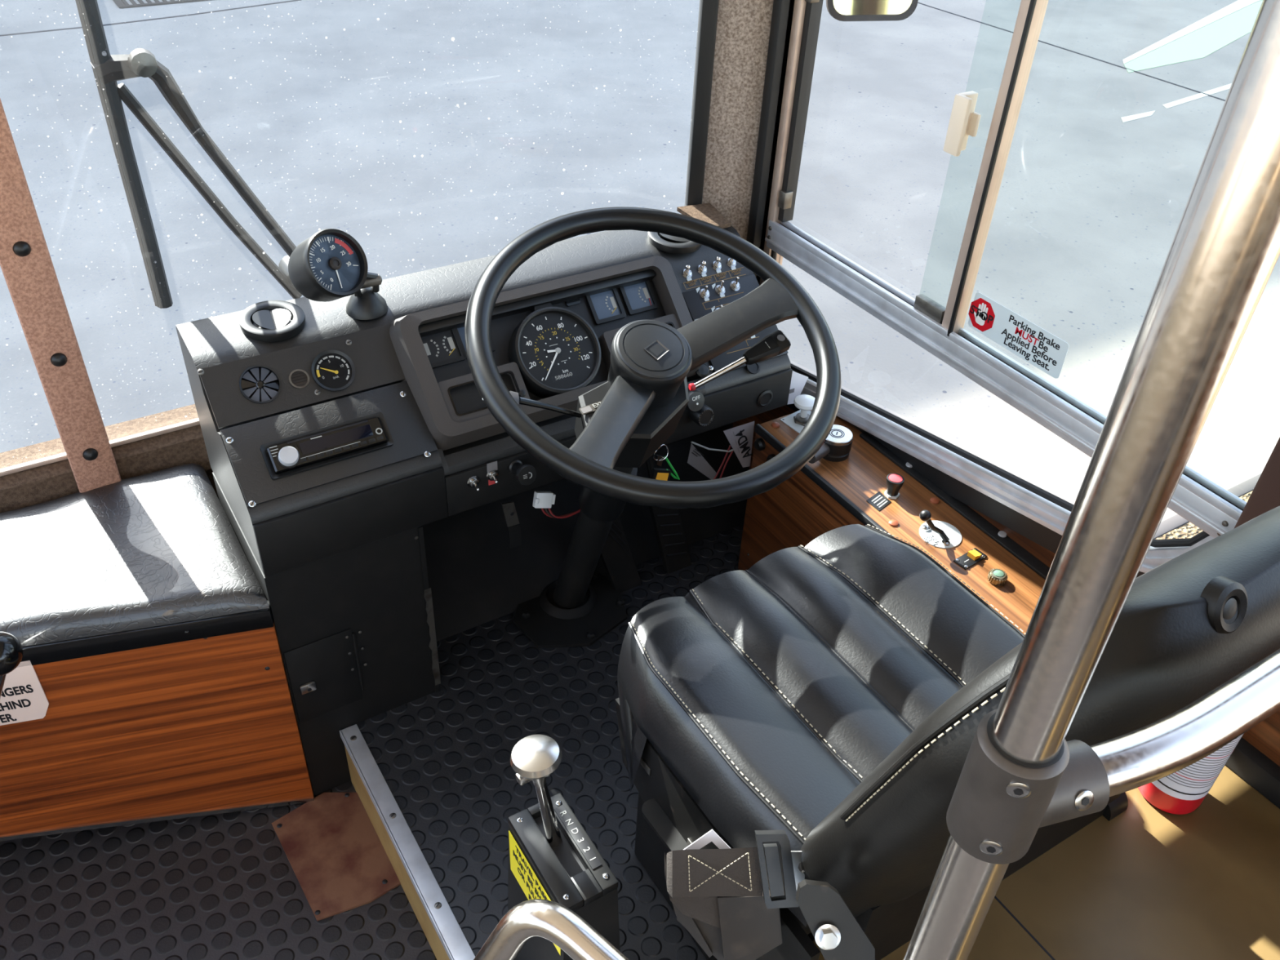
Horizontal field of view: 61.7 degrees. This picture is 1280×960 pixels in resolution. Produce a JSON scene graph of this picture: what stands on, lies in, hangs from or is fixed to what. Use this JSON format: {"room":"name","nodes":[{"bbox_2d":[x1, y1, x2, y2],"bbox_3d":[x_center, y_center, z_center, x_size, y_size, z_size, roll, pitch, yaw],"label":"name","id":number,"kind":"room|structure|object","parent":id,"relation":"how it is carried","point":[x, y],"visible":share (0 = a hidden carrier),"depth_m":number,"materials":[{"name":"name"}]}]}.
{"room":"bus driver's cab","nodes":[
{"label":"bus driver's cab","id":0,"kind":"room"},
{"bbox_2d":[0,404,218,498],"bbox_3d":[-0.849,-0.169,1.528,2.400,2.850,0.090,-19,43,-26],"label":"windshield frame","id":1,"kind":"structure","parent":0,"point":[55,444],"depth_m":1.65,"materials":[{"name":"beige metal"}]},
{"bbox_2d":[0,98,121,493],"bbox_3d":[-0.786,-0.562,1.183,0.059,1.462,0.052,-19,43,-26],"label":"windshield pillar","id":2,"kind":"structure","parent":1,"relation":"attached to","point":[26,264],"depth_m":1.44,"materials":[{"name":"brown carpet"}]},
{"bbox_2d":[0,413,211,512],"bbox_3d":[-1.103,0.076,1.499,1.800,0.074,0.056,-19,43,-26],"label":"trim","id":3,"kind":"structure","parent":1,"relation":"attached to","point":[50,482],"depth_m":1.63,"materials":[{"name":"brown carpet"}]},
{"bbox_2d":[684,0,795,282],"bbox_3d":[0.165,-0.800,1.642,0.170,1.500,0.148,-19,43,-26],"label":"windshield pillar","id":4,"kind":"structure","parent":1,"relation":"attached to","point":[740,53],"depth_m":1.75,"materials":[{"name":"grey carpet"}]},
{"bbox_3d":[-0.337,-0.696,1.412,0.983,1.350,0.114,-19,43,-26],"label":"window","id":5,"kind":"structure","parent":1,"relation":"in","visible":0},
{"bbox_2d":[75,0,302,308],"bbox_3d":[-0.619,-0.472,1.524,0.240,0.514,0.072,-19,43,-26],"label":"windscreen wiper","id":6,"kind":"object","parent":5,"relation":"attached to","point":[108,68],"visible":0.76,"depth_m":1.48,"materials":[{"name":"black metal"}]},
{"bbox_2d":[0,780,436,959],"bbox_3d":[-0.054,1.784,0.182,1.428,0.070,4.780,-19,43,-26],"label":"floor","id":7,"kind":"structure","parent":0,"point":[223,886],"depth_m":1.58,"materials":[{"name":"rubber"}]},
{"bbox_2d":[0,462,314,841],"bbox_3d":[-0.973,0.288,1.615,0.852,0.470,0.353,-8,39,-14],"label":"bench","id":8,"kind":"object","parent":7,"relation":"on","point":[143,620],"visible":1,"depth_m":1.52,"materials":[{"name":"orange wood"}]},
{"bbox_2d":[0,631,22,697],"bbox_3d":[-0.839,0.303,1.359,0.211,0.336,0.052,10,38,9],"label":"lever","id":9,"kind":"object","parent":8,"relation":"attached to","point":[11,648],"visible":1,"depth_m":1.25,"materials":[{"name":"black plastic"}]},
{"bbox_2d":[0,660,48,725],"bbox_3d":[-0.948,0.301,1.404,0.300,0.112,0.002,-8,39,-14],"label":"notice sign","id":10,"kind":"object","parent":8,"relation":"attached to","point":[23,698],"visible":1,"depth_m":1.44,"materials":[{"name":"beige plastic"}]},
{"bbox_2d":[271,792,400,920],"bbox_3d":[-0.467,0.572,1.664,0.154,0.006,0.220,-19,43,-26],"label":"floor plate","id":11,"kind":"object","parent":7,"relation":"on","point":[331,843],"visible":0.99,"depth_m":1.65,"materials":[{"name":"brown metal"}]},
{"bbox_2d":[175,203,792,795],"bbox_3d":[-0.192,0.029,1.773,0.887,0.752,0.323,-19,43,-26],"label":"dashboard","id":12,"kind":"object","parent":7,"relation":"on","point":[335,551],"depth_m":1.52,"materials":[{"name":"black plastic"}]},
{"bbox_2d":[239,364,281,403],"bbox_3d":[-0.507,-0.127,1.429,0.054,0.044,0.046,-22,44,-29],"label":"vent","id":13,"kind":"object","parent":12,"relation":"attached to","point":[257,385],"visible":1,"depth_m":1.43,"materials":[{"name":"black plastic"}]},
{"bbox_2d":[238,300,305,342],"bbox_3d":[-0.507,-0.220,1.478,0.088,0.021,0.087,-2,38,-6],"label":"outlet","id":14,"kind":"object","parent":12,"relation":"attached to","point":[273,316],"visible":1,"depth_m":1.47,"materials":[{"name":"black plastic"}]},
{"bbox_2d":[290,371,307,386],"bbox_3d":[-0.461,-0.137,1.447,0.022,0.002,0.022,-19,86,-26],"label":"grille","id":15,"kind":"object","parent":12,"relation":"attached to","point":[297,378],"depth_m":1.45,"materials":[{"name":"brown plastic"}]},
{"bbox_2d":[260,412,393,480],"bbox_3d":[-0.417,-0.047,1.433,0.167,0.036,0.044,-19,43,-26],"label":"radio","id":16,"kind":"object","parent":12,"relation":"attached to","point":[326,446],"visible":1,"depth_m":1.43,"materials":[{"name":"black plastic"}]},
{"bbox_2d":[300,441,359,458],"bbox_3d":[-0.412,-0.040,1.424,0.084,0.001,0.001,-19,79,-26],"label":"slot","id":17,"kind":"object","parent":16,"relation":"on","point":[357,442],"depth_m":1.42,"materials":[{"name":"black plastic"}]},
{"bbox_2d":[311,350,355,391],"bbox_3d":[-0.420,-0.150,1.467,0.058,0.044,0.046,-18,42,-25],"label":"pressure gauge","id":18,"kind":"object","parent":12,"relation":"attached to","point":[333,371],"visible":1,"depth_m":1.47,"materials":[{"name":"black plastic"}]},
{"bbox_2d":[288,228,387,319],"bbox_3d":[-0.404,-0.279,1.458,0.097,0.144,0.134,31,46,32],"label":"tachometer","id":19,"kind":"object","parent":12,"relation":"on","point":[330,264],"visible":1,"depth_m":1.42,"materials":[{"name":"black plastic"}]},
{"bbox_2d":[466,475,479,491],"bbox_3d":[-0.234,0.008,1.529,0.020,0.020,0.021,-19,43,-26],"label":"toggle switch","id":20,"kind":"object","parent":12,"relation":"attached to","point":[473,482],"visible":1,"depth_m":1.53,"materials":[{"name":"silver metal"}]},
{"bbox_2d":[486,460,498,485],"bbox_3d":[-0.208,-0.004,1.540,0.020,0.039,0.021,-19,43,-26],"label":"toggle switch","id":21,"kind":"object","parent":12,"relation":"attached to","point":[492,474],"visible":1,"depth_m":1.54,"materials":[{"name":"silver metal"}]},
{"bbox_2d":[389,255,701,450],"bbox_3d":[-0.127,-0.201,1.608,0.476,0.164,0.171,-19,43,-26],"label":"cluster","id":22,"kind":"object","parent":12,"relation":"attached to","point":[551,341],"visible":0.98,"depth_m":1.58,"materials":[{"name":"grey plastic"}]},
{"bbox_2d":[417,269,656,337],"bbox_3d":[-0.150,-0.268,1.609,0.402,0.024,0.013,-19,86,-26],"label":"hood","id":23,"kind":"object","parent":22,"relation":"attached to","point":[512,307],"depth_m":1.60,"materials":[{"name":"black plastic"}]},
{"bbox_2d":[564,297,580,306],"bbox_3d":[-0.103,-0.273,1.641,0.024,0.005,0.011,-19,86,-26],"label":"warning lamp","id":24,"kind":"object","parent":22,"relation":"on","point":[569,302],"depth_m":1.64,"materials":[{"name":"black plastic"}]},
{"bbox_2d":[532,491,580,518],"bbox_3d":[-0.129,0.035,1.671,0.080,0.053,0.022,-9,39,-15],"label":"connector","id":25,"kind":"object","parent":12,"relation":"hanging from","point":[541,500],"visible":0.96,"depth_m":1.66,"materials":[{"name":"white plastic"}]},
{"bbox_2d":[647,231,702,253],"bbox_3d":[0.058,-0.399,1.754,0.092,0.021,0.092,-3,38,-8],"label":"outlet","id":26,"kind":"object","parent":12,"relation":"attached to","point":[687,246],"visible":0.43,"depth_m":1.73,"materials":[{"name":"black plastic"}]},
{"bbox_2d":[683,264,692,280],"bbox_3d":[0.075,-0.340,1.736,0.020,0.028,0.021,-28,47,-34],"label":"toggle switch","id":27,"kind":"object","parent":12,"relation":"attached to","point":[687,273],"visible":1,"depth_m":1.73,"materials":[{"name":"white metal"}]},
{"bbox_2d":[688,403,714,426],"bbox_3d":[0.098,-0.104,1.698,0.033,0.035,0.029,-19,43,-26],"label":"knob","id":28,"kind":"object","parent":12,"relation":"attached to","point":[703,417],"visible":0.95,"depth_m":1.69,"materials":[{"name":"black plastic"}]},
{"bbox_2d":[687,443,716,479],"bbox_3d":[0.109,-0.028,1.853,0.067,0.106,0.002,-19,43,-26],"label":"card","id":29,"kind":"object","parent":12,"relation":"attached to","point":[695,460],"visible":0.91,"depth_m":1.85,"materials":[{"name":"grey paper"}]},
{"bbox_2d":[697,260,706,276],"bbox_3d":[0.100,-0.349,1.749,0.023,0.028,0.018,25,42,26],"label":"toggle switch","id":30,"kind":"object","parent":12,"relation":"attached to","point":[702,269],"visible":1,"depth_m":1.75,"materials":[{"name":"white metal"}]},
{"bbox_2d":[690,441,733,452],"bbox_3d":[0.135,-0.061,1.824,0.121,0.051,0.003,-19,43,-26],"label":"loose wire","id":31,"kind":"object","parent":12,"relation":"hanging from","point":[693,442],"visible":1,"depth_m":1.82,"materials":[{"name":"grey"}]},
{"bbox_2d":[712,256,721,272],"bbox_3d":[0.125,-0.358,1.762,0.020,0.028,0.021,-28,48,-34],"label":"toggle switch","id":32,"kind":"object","parent":12,"relation":"attached to","point":[717,265],"visible":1,"depth_m":1.76,"materials":[{"name":"white metal"}]},
{"bbox_2d":[713,444,731,479],"bbox_3d":[0.139,-0.025,1.857,0.037,0.075,0.003,-19,43,-26],"label":"loose wire","id":33,"kind":"object","parent":12,"relation":"hanging from","point":[730,446],"visible":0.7,"depth_m":1.86,"materials":[{"name":"red"}]},
{"bbox_2d":[719,449,733,478],"bbox_3d":[0.150,-0.017,1.872,0.028,0.087,0.003,-19,43,-26],"label":"loose wire","id":34,"kind":"object","parent":12,"relation":"hanging from","point":[731,453],"visible":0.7,"depth_m":1.86,"materials":[{"name":"red"}]},
{"bbox_2d":[727,257,736,270],"bbox_3d":[0.151,-0.364,1.775,0.020,0.026,0.021,-28,47,-34],"label":"toggle switch","id":35,"kind":"object","parent":12,"relation":"attached to","point":[731,263],"visible":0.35,"depth_m":1.77,"materials":[{"name":"white metal"}]},
{"bbox_2d":[681,266,787,377],"bbox_3d":[0.143,-0.251,1.742,0.180,0.119,0.138,-19,43,-26],"label":"switch plate","id":36,"kind":"object","parent":12,"relation":"attached to","point":[698,308],"depth_m":1.74,"materials":[{"name":"black plastic"}]},
{"bbox_2d":[723,421,754,467],"bbox_3d":[0.168,-0.053,1.849,0.070,0.099,0.002,-19,43,-26],"label":"paper card","id":37,"kind":"object","parent":12,"relation":"attached to","point":[740,437],"visible":1,"depth_m":1.84,"materials":[{"name":"grey paper"}]},
{"bbox_2d":[339,524,743,959],"bbox_3d":[0.966,1.382,0.668,0.976,0.204,4.780,-19,43,-26],"label":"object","id":38,"kind":"structure","parent":0,"point":[433,775],"depth_m":1.64,"materials":[{"name":"rubber"}]},
{"bbox_2d":[507,734,620,959],"bbox_3d":[-0.091,0.464,1.236,0.094,0.471,0.152,-19,43,-26],"label":"gear selector","id":39,"kind":"object","parent":38,"relation":"on","point":[552,857],"visible":0.82,"depth_m":1.19,"materials":[{"name":"black metal"}]},
{"bbox_2d":[422,423,750,641],"bbox_3d":[-0.101,-0.023,1.941,0.763,0.419,0.192,-19,43,-26],"label":"panel","id":40,"kind":"object","parent":38,"relation":"on","point":[475,577],"visible":0.25,"depth_m":1.95,"materials":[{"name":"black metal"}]},
{"bbox_2d":[600,516,641,592],"bbox_3d":[-0.064,0.068,1.902,0.142,0.302,0.068,24,42,24],"label":"pedal","id":41,"kind":"object","parent":38,"relation":"on","point":[616,557],"visible":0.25,"depth_m":1.94,"materials":[{"name":"black rubber"}]},
{"bbox_2d":[482,329,791,648],"bbox_3d":[-0.080,0.043,1.641,0.419,0.645,0.356,-24,45,-31],"label":"column","id":42,"kind":"structure","parent":38,"relation":"on","point":[579,608],"depth_m":1.73,"materials":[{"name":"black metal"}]},
{"bbox_2d":[464,206,841,508],"bbox_3d":[0.023,-0.171,1.353,0.477,0.188,0.462,3,38,-1],"label":"steering wheel","id":43,"kind":"object","parent":42,"relation":"attached to","point":[651,360],"visible":1,"depth_m":1.34,"materials":[{"name":"black plastic"}]},
{"bbox_2d":[650,444,679,480],"bbox_3d":[0.037,-0.032,1.612,0.054,0.092,0.019,-19,43,-26],"label":"ring","id":44,"kind":"object","parent":42,"relation":"hanging from","point":[657,473],"visible":0.95,"depth_m":1.61,"materials":[{"name":"silver metal"}]},
{"bbox_2d":[645,453,691,573],"bbox_3d":[0.043,0.063,1.972,0.126,0.255,0.053,24,42,25],"label":"pedal","id":45,"kind":"object","parent":38,"relation":"on","point":[667,522],"visible":0.66,"depth_m":1.98,"materials":[{"name":"black rubber"}]},
{"bbox_2d":[737,394,1049,635],"bbox_3d":[0.446,0.193,1.704,0.166,0.377,0.732,-19,43,-26],"label":"console","id":46,"kind":"structure","parent":38,"relation":"on","point":[823,496],"depth_m":1.70,"materials":[{"name":"brown wood"}]},
{"bbox_2d":[787,371,808,404],"bbox_3d":[0.273,-0.163,1.851,0.044,0.075,0.002,-19,43,-26],"label":"paper sheet","id":47,"kind":"object","parent":46,"relation":"on","point":[798,380],"visible":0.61,"depth_m":1.85,"materials":[{"name":"white paper"}]},
{"bbox_2d":[808,424,853,463],"bbox_3d":[0.305,-0.055,1.752,0.092,0.039,0.054,-19,43,-26],"label":"valve","id":48,"kind":"object","parent":46,"relation":"on","point":[837,446],"visible":0.82,"depth_m":1.74,"materials":[{"name":"black plastic"}]},
{"bbox_2d":[829,428,844,437],"bbox_3d":[0.322,-0.076,1.748,0.025,0.001,0.025,-19,43,-26],"label":"print","id":49,"kind":"object","parent":48,"relation":"on","point":[834,433],"depth_m":1.75,"materials":[{"name":"black"}]},
{"bbox_2d":[866,491,891,511],"bbox_3d":[0.373,0.033,1.672,0.034,0.002,0.037,-19,43,-26],"label":"plate","id":50,"kind":"object","parent":46,"relation":"on","point":[878,501],"visible":1,"depth_m":1.67,"materials":[{"name":"black plastic"}]},
{"bbox_2d":[919,510,961,548],"bbox_3d":[0.449,0.059,1.598,0.074,0.058,0.063,8,38,6],"label":"parking brake lever","id":51,"kind":"object","parent":46,"relation":"on","point":[939,534],"visible":1,"depth_m":1.60,"materials":[{"name":"white metal"}]},
{"bbox_2d":[953,547,987,569],"bbox_3d":[0.486,0.113,1.571,0.050,0.010,0.023,-23,45,-30],"label":"rocker switch","id":52,"kind":"object","parent":46,"relation":"attached to","point":[971,557],"visible":1,"depth_m":1.57,"materials":[{"name":"black plastic"}]},
{"bbox_2d":[986,568,1008,586],"bbox_3d":[0.513,0.138,1.535,0.027,0.016,0.027,-19,43,-26],"label":"lamp","id":53,"kind":"object","parent":46,"relation":"on","point":[997,577],"visible":1,"depth_m":1.53,"materials":[{"name":"gold metal"}]},
{"bbox_2d":[615,506,1279,959],"bbox_3d":[0.296,0.260,1.193,0.542,0.881,0.582,-19,43,-26],"label":"seat","id":54,"kind":"object","parent":38,"relation":"on","point":[833,692],"visible":0.9,"depth_m":1.15,"materials":[{"name":"black leather"}]},
{"bbox_2d":[664,852,782,959],"bbox_3d":[0.083,0.441,1.089,0.122,0.118,0.091,3,38,0],"label":"strap","id":55,"kind":"object","parent":54,"relation":"attached to","point":[749,930],"visible":0.67,"depth_m":1.06,"materials":[{"name":"plastic"}]},
{"bbox_2d":[666,830,804,928],"bbox_3d":[0.099,0.393,1.043,0.149,0.124,0.054,5,38,2],"label":"belt","id":56,"kind":"object","parent":55,"relation":"attached to","point":[695,877],"visible":0.99,"depth_m":1.03,"materials":[{"name":"grey"}]},
{"bbox_2d":[683,829,730,849],"bbox_3d":[0.066,0.352,1.046,0.047,0.019,0.014,2,38,-2],"label":"tag","id":57,"kind":"object","parent":56,"relation":"attached to","point":[711,836],"visible":0.95,"depth_m":1.04,"materials":[{"name":"silver metal"}]},
{"bbox_2d":[617,524,1023,926],"bbox_3d":[0.239,0.288,1.298,0.464,0.214,0.412,-19,43,-26],"label":"cushion","id":58,"kind":"object","parent":54,"relation":"on","point":[762,696],"depth_m":1.24,"materials":[{"name":"black leather"}]},
{"bbox_2d":[812,764,1279,959],"bbox_3d":[1.394,1.478,0.193,0.636,0.268,3.600,-19,43,-26],"label":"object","id":59,"kind":"structure","parent":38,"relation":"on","point":[1147,882],"depth_m":1.22,"materials":[{"name":"beige plastic"}]},
{"bbox_2d":[1137,733,1244,814],"bbox_3d":[0.677,0.260,1.248,0.110,0.310,0.079,-19,43,-26],"label":"fire extinguisher","id":60,"kind":"object","parent":59,"relation":"on","point":[1181,792],"visible":0.26,"depth_m":1.27,"materials":[{"name":"red paint"}]},
{"bbox_2d":[903,0,1279,959],"bbox_3d":[0.568,0.036,0.741,0.878,2.070,0.059,-17,42,-24],"label":"pole","id":61,"kind":"object","parent":38,"relation":"on","point":[1020,775],"visible":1,"depth_m":0.48,"materials":[{"name":"silver metal"}]},
{"bbox_2d":[473,898,629,959],"bbox_3d":[-0.100,0.631,1.043,0.576,0.572,0.156,6,38,3],"label":"grab rail","id":62,"kind":"object","parent":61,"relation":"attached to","point":[552,921],"visible":1,"depth_m":0.92,"materials":[{"name":"silver metal"}]},
{"bbox_2d":[1039,739,1110,827],"bbox_3d":[0.234,0.173,0.609,0.046,0.041,0.041,-9,39,-15],"label":"socket","id":63,"kind":"object","parent":61,"relation":"attached to","point":[1083,788],"depth_m":0.59,"materials":[{"name":"metal"}]},
{"bbox_2d":[730,403,1279,766],"bbox_3d":[1.385,0.754,0.491,0.054,2.850,4.780,-19,43,-26],"label":"wall","id":64,"kind":"structure","parent":0,"point":[1042,542],"depth_m":1.59,"materials":[{"name":"brown wood"}]},
{"bbox_2d":[756,0,1246,573],"bbox_3d":[0.487,-0.542,1.295,0.058,1.438,0.935,-19,43,-26],"label":"window","id":65,"kind":"structure","parent":64,"relation":"in","point":[938,329],"depth_m":1.55,"materials":[{"name":"metal"}]},
{"bbox_2d":[968,292,1068,378],"bbox_3d":[0.518,-0.202,1.478,0.002,0.055,0.170,-19,43,-26],"label":"warning sticker","id":66,"kind":"object","parent":65,"relation":"attached to","point":[1042,349],"visible":1,"depth_m":1.47,"materials":[{"name":"white paper"}]},
{"bbox_2d":[1225,737,1279,808],"bbox_3d":[1.661,1.268,0.234,0.024,0.037,3.600,-19,43,-26],"label":"baseboard","id":67,"kind":"structure","parent":64,"relation":"attached to","point":[1256,769],"depth_m":1.34,"materials":[{"name":"black metal"}]},
{"bbox_2d":[1233,437,1279,528],"bbox_3d":[0.770,-0.360,0.909,0.082,1.250,0.085,-19,43,-26],"label":"trim","id":68,"kind":"structure","parent":64,"relation":"attached to","point":[1264,496],"depth_m":1.20,"materials":[{"name":"brown"}]},
{"label":"outside","id":69,"kind":"structure","parent":0,"visible":0},
{"bbox_2d":[826,0,918,21],"bbox_3d":[0.454,-1.070,2.008,0.181,0.385,0.088,1,38,-3],"label":"mirror","id":70,"kind":"object","parent":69,"point":[840,10],"visible":1,"depth_m":2.08,"materials":[{"name":"black plastic"}]},
{"bbox_2d":[833,0,912,15],"bbox_3d":[0.450,-0.972,2.049,0.157,0.152,0.002,-1,29,-1],"label":"mirror glass","id":71,"kind":"object","parent":70,"relation":"attached to","point":[847,7],"depth_m":2.08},
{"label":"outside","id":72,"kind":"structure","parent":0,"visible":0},
{"bbox_2d":[0,0,1279,521],"bbox_3d":[-2.124,-11.793,19.026,100.000,0.204,100.000,-19,43,-26],"label":"ground","id":73,"kind":"structure","parent":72,"point":[430,134],"depth_m":6.02,"materials":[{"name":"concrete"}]},
{"bbox_2d":[112,0,211,8],"bbox_3d":[-3.586,-3.769,8.332,0.950,0.012,0.400,-19,43,-26],"label":"drain grate","id":74,"kind":"object","parent":73,"relation":"on","point":[122,4],"visible":1,"depth_m":8.12,"materials":[{"name":"grey metal"}]},
{"bbox_2d":[1120,110,1155,122],"bbox_3d":[3.288,-2.396,7.053,0.403,0.003,0.067,-19,43,-26],"label":"painted line","id":75,"kind":"object","parent":73,"relation":"on","point":[1135,117],"visible":1,"depth_m":7.04,"materials":[{"name":"white paint"}]},
{"bbox_2d":[1122,0,1260,63],"bbox_3d":[4.922,-4.000,9.252,0.202,0.003,4.017,31,46,32],"label":"painted line","id":76,"kind":"object","parent":73,"relation":"on","point":[1237,5],"visible":1,"depth_m":9.00,"materials":[{"name":"white paint"}]},
{"bbox_2d":[1124,0,1262,72],"bbox_3d":[5.010,-3.823,9.029,0.339,0.003,4.098,31,45,31],"label":"painted stripe","id":77,"kind":"object","parent":73,"relation":"on","point":[1205,41],"visible":0.87,"depth_m":8.59,"materials":[{"name":"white paint"}]},
{"bbox_2d":[1162,83,1231,108],"bbox_3d":[3.908,-2.682,7.469,0.959,0.003,0.056,-24,45,-30],"label":"painted line","id":78,"kind":"object","parent":73,"relation":"on","point":[1193,97],"visible":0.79,"depth_m":7.44,"materials":[{"name":"white paint"}]},
{"bbox_2d":[1155,491,1252,539],"bbox_3d":[4.320,0.330,3.584,7.700,0.050,2.830,-19,43,-26],"label":"verge","id":79,"kind":"structure","parent":73,"relation":"on","point":[1188,530],"depth_m":3.57,"materials":[{"name":"beige gravel"}]},
{"bbox_2d":[1153,473,1261,538],"bbox_3d":[3.562,-0.434,4.541,7.700,0.085,0.050,-19,43,-26],"label":"edging","id":80,"kind":"object","parent":73,"relation":"on","point":[1176,521],"visible":0.02,"depth_m":3.62,"materials":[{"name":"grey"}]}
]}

